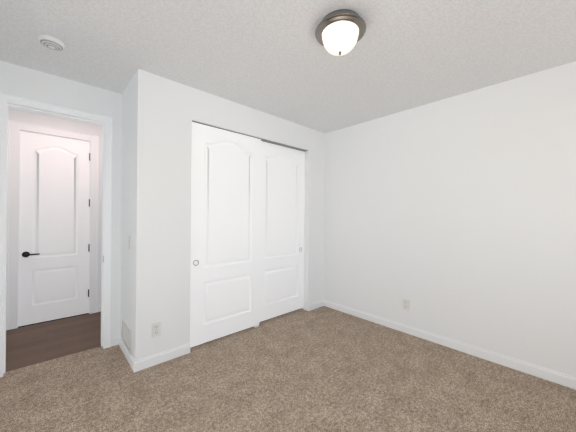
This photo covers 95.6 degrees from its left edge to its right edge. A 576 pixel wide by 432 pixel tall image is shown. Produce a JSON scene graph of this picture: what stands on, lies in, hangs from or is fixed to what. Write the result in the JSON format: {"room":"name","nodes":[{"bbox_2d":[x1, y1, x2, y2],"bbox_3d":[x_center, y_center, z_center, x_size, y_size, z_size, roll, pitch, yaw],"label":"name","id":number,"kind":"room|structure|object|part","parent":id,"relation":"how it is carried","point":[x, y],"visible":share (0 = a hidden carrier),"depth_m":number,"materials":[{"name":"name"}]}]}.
{"room":"empty bedroom","nodes":[
{"label":"empty bedroom","id":0,"kind":"room"},
{"bbox_2d":[6,312,100,371],"bbox_3d":[-1.972,1.296,3.082,4.490,0.100,1.100,1,0,-43],"label":"floor","id":1,"kind":"structure","parent":0,"point":[29,345],"depth_m":2.62,"materials":[{"name":"brown wood"}]},
{"bbox_2d":[8,108,101,304],"bbox_3d":[-2.374,0.023,3.531,4.730,2.440,0.120,1,0,-43],"label":"wall","id":2,"kind":"structure","parent":0,"point":[13,114],"depth_m":3.23,"materials":[{"name":"white paint"}]},
{"bbox_2d":[6,120,99,329],"bbox_3d":[-2.744,0.099,3.098,0.812,2.281,0.025,1,0,-43],"label":"door frame","id":3,"kind":"structure","parent":2,"relation":"attached to","point":[14,127],"depth_m":2.88,"materials":[{"name":"white paint"}]},
{"bbox_2d":[18,130,89,326],"bbox_3d":[-2.768,0.139,3.124,0.630,2.183,0.035,1,0,-43],"label":"hall door","id":4,"kind":"structure","parent":2,"relation":"in","point":[54,209],"depth_m":3.09,"materials":[{"name":"white wood"}]},
{"bbox_2d":[22,252,39,256],"bbox_3d":[-2.900,0.433,2.942,0.146,0.066,0.058,1,0,-43],"label":"door lever","id":5,"kind":"object","parent":4,"relation":"attached to","point":[25,254],"depth_m":2.92,"materials":[{"name":"black metal"}]},
{"bbox_2d":[88,153,89,296],"bbox_3d":[-2.524,0.112,3.315,0.013,1.829,0.013,1,0,-43],"label":"hall door hinges","id":6,"kind":"object","parent":4,"relation":"attached to","point":[89,153],"depth_m":3.31,"materials":[{"name":"metal"}]},
{"bbox_2d":[0,61,121,336],"bbox_3d":[-1.947,0.027,2.342,0.988,2.440,0.120,1,0,-43],"label":"wall","id":7,"kind":"structure","parent":0,"point":[15,80],"depth_m":2.40,"materials":[{"name":"white paint"}]},
{"bbox_2d":[4,103,104,372],"bbox_3d":[-2.008,0.169,2.288,0.686,2.153,0.120,1,0,-43],"label":"doorway","id":8,"kind":"structure","parent":7,"relation":"in","point":[8,104],"depth_m":2.21,"materials":[{"name":"white wood"}]},
{"bbox_2d":[7,107,102,278],"bbox_3d":[-2.054,0.152,2.338,0.756,2.187,0.025,1,0,-43],"label":"door frame","id":9,"kind":"structure","parent":7,"relation":"attached to","point":[8,107],"depth_m":2.42,"materials":[{"name":"white paint"}]},
{"bbox_2d":[0,93,112,377],"bbox_3d":[-1.962,0.153,2.237,0.756,2.187,0.025,1,0,-43],"label":"door frame","id":10,"kind":"structure","parent":7,"relation":"attached to","point":[4,98],"depth_m":2.28,"materials":[{"name":"white paint"}]},
{"bbox_2d":[110,336,118,346],"bbox_3d":[-1.672,1.205,2.515,0.067,0.088,0.013,1,0,-43],"label":"baseboard","id":11,"kind":"structure","parent":7,"relation":"attached to","point":[114,340],"depth_m":2.51,"materials":[{"name":"white wood"}]},
{"bbox_2d":[120,76,133,337],"bbox_3d":[-1.422,0.032,2.412,0.120,2.440,0.489,1,0,-43],"label":"wall","id":12,"kind":"structure","parent":0,"point":[127,178],"depth_m":2.36,"materials":[{"name":"white paint"}]},
{"bbox_2d":[119,336,134,371],"bbox_3d":[-1.435,1.207,2.319,0.016,0.088,0.596,1,0,-43],"label":"baseboard","id":13,"kind":"structure","parent":12,"relation":"attached to","point":[130,359],"depth_m":2.28,"materials":[{"name":"white wood"}]},
{"bbox_2d":[122,318,131,354],"bbox_3d":[-1.427,1.060,2.311,0.013,0.200,0.362,1,0,-43],"label":"air vent","id":14,"kind":"object","parent":12,"relation":"in","point":[126,330],"visible":1,"depth_m":2.29,"materials":[{"name":"white plastic"}]},
{"bbox_2d":[128,235,130,248],"bbox_3d":[-1.379,0.226,2.267,0.012,0.118,0.072,1,0,-43],"label":"switch","id":15,"kind":"object","parent":12,"relation":"attached to","point":[129,236],"visible":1,"depth_m":2.25,"materials":[{"name":"white plastic"}]},
{"bbox_2d":[132,69,324,360],"bbox_3d":[-0.391,0.041,2.947,2.362,2.440,0.120,1,0,-43],"label":"wall","id":16,"kind":"structure","parent":0,"point":[165,110],"depth_m":2.30,"materials":[{"name":"white paint"}]},
{"bbox_2d":[152,321,160,337],"bbox_3d":[-1.111,0.957,2.205,0.072,0.118,0.009,1,0,-43],"label":"outlet","id":17,"kind":"object","parent":16,"relation":"attached to","point":[156,327],"visible":1,"depth_m":2.20,"materials":[{"name":"white plastic"}]},
{"bbox_2d":[134,343,189,372],"bbox_3d":[-1.067,1.211,2.245,0.457,0.088,0.013,1,0,-43],"label":"baseboard","id":18,"kind":"structure","parent":16,"relation":"attached to","point":[150,361],"depth_m":2.23,"materials":[{"name":"white paint"}]},
{"bbox_2d":[190,122,260,347],"bbox_3d":[-0.624,0.177,2.714,0.805,2.107,0.035,1,0,-43],"label":"closet door","id":19,"kind":"structure","parent":16,"relation":"in","point":[226,178],"depth_m":2.67,"materials":[{"name":"white wood"}]},
{"bbox_2d":[192,121,307,151],"bbox_3d":[-0.345,-0.881,2.993,1.586,0.004,0.093,1,0,-43],"label":"trim","id":20,"kind":"structure","parent":16,"relation":"attached to","point":[263,140],"depth_m":3.07,"materials":[{"name":"grey metal"}]},
{"bbox_2d":[259,141,304,321],"bbox_3d":[-0.093,0.182,3.271,0.815,2.107,0.035,1,0,-43],"label":"closet door","id":21,"kind":"structure","parent":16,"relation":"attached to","point":[282,168],"depth_m":3.26,"materials":[{"name":"white wood"}]},
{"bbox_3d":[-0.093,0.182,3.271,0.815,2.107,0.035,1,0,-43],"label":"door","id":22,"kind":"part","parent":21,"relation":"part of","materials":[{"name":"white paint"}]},
{"bbox_2d":[308,300,323,310],"bbox_3d":[0.387,1.224,3.583,0.315,0.088,0.013,1,0,-43],"label":"baseboard","id":23,"kind":"structure","parent":16,"relation":"attached to","point":[320,303],"depth_m":3.57,"materials":[{"name":"white paint"}]},
{"bbox_2d":[190,308,306,351],"bbox_3d":[-0.524,1.310,3.168,2.242,0.100,0.609,1,0,-43],"label":"floor","id":24,"kind":"structure","parent":0,"point":[298,311],"depth_m":2.93,"materials":[{"name":"beige carpet"}]},
{"bbox_2d":[0,0,575,132],"bbox_3d":[-0.748,-1.232,1.778,4.730,0.100,4.885,1,0,-43],"label":"ceiling","id":25,"kind":"structure","parent":0,"point":[266,56],"depth_m":1.82,"materials":[{"name":"paint"}]},
{"bbox_2d":[38,34,64,50],"bbox_3d":[-1.606,-1.167,1.774,0.136,0.046,0.136,1,0,-43],"label":"smoke detector","id":26,"kind":"object","parent":25,"relation":"attached to","point":[49,41],"visible":1,"depth_m":1.75,"materials":[{"name":"white plastic"}]},
{"bbox_2d":[315,9,365,45],"bbox_3d":[0.320,-1.142,1.601,0.306,0.060,0.306,1,0,-43],"label":"ceiling light","id":27,"kind":"object","parent":25,"relation":"attached to","point":[341,14],"depth_m":1.50,"materials":[{"name":"silver metal"}]},
{"bbox_2d":[322,21,358,55],"bbox_3d":[0.319,-1.051,1.601,0.220,0.131,0.220,1,0,-43],"label":"shade","id":28,"kind":"object","parent":27,"relation":"attached to","point":[339,38],"depth_m":1.54,"materials":[{"name":"white glass"}]},
{"bbox_2d":[0,306,575,431],"bbox_3d":[0.064,1.315,1.800,3.230,0.100,3.545,1,0,-43],"label":"floor","id":29,"kind":"structure","parent":0,"point":[321,369],"depth_m":1.90,"materials":[{"name":"beige carpet"}]},
{"bbox_2d":[324,61,575,376],"bbox_3d":[0.936,0.053,3.339,0.120,2.440,4.645,1,0,-43],"label":"wall","id":30,"kind":"structure","parent":0,"point":[462,207],"depth_m":2.44,"materials":[{"name":"white paint"}]},
{"bbox_2d":[402,298,408,309],"bbox_3d":[1.287,0.965,2.853,0.009,0.118,0.072,1,0,-43],"label":"wall outlet","id":31,"kind":"object","parent":30,"relation":"attached to","point":[405,302],"visible":1,"depth_m":2.85,"materials":[{"name":"white plastic"}]},
{"bbox_2d":[324,300,575,389],"bbox_3d":[1.477,1.234,2.643,0.016,0.088,2.873,1,0,-43],"label":"baseboard","id":32,"kind":"structure","parent":30,"relation":"attached to","point":[541,372],"depth_m":2.41,"materials":[{"name":"white paint"}]}
]}

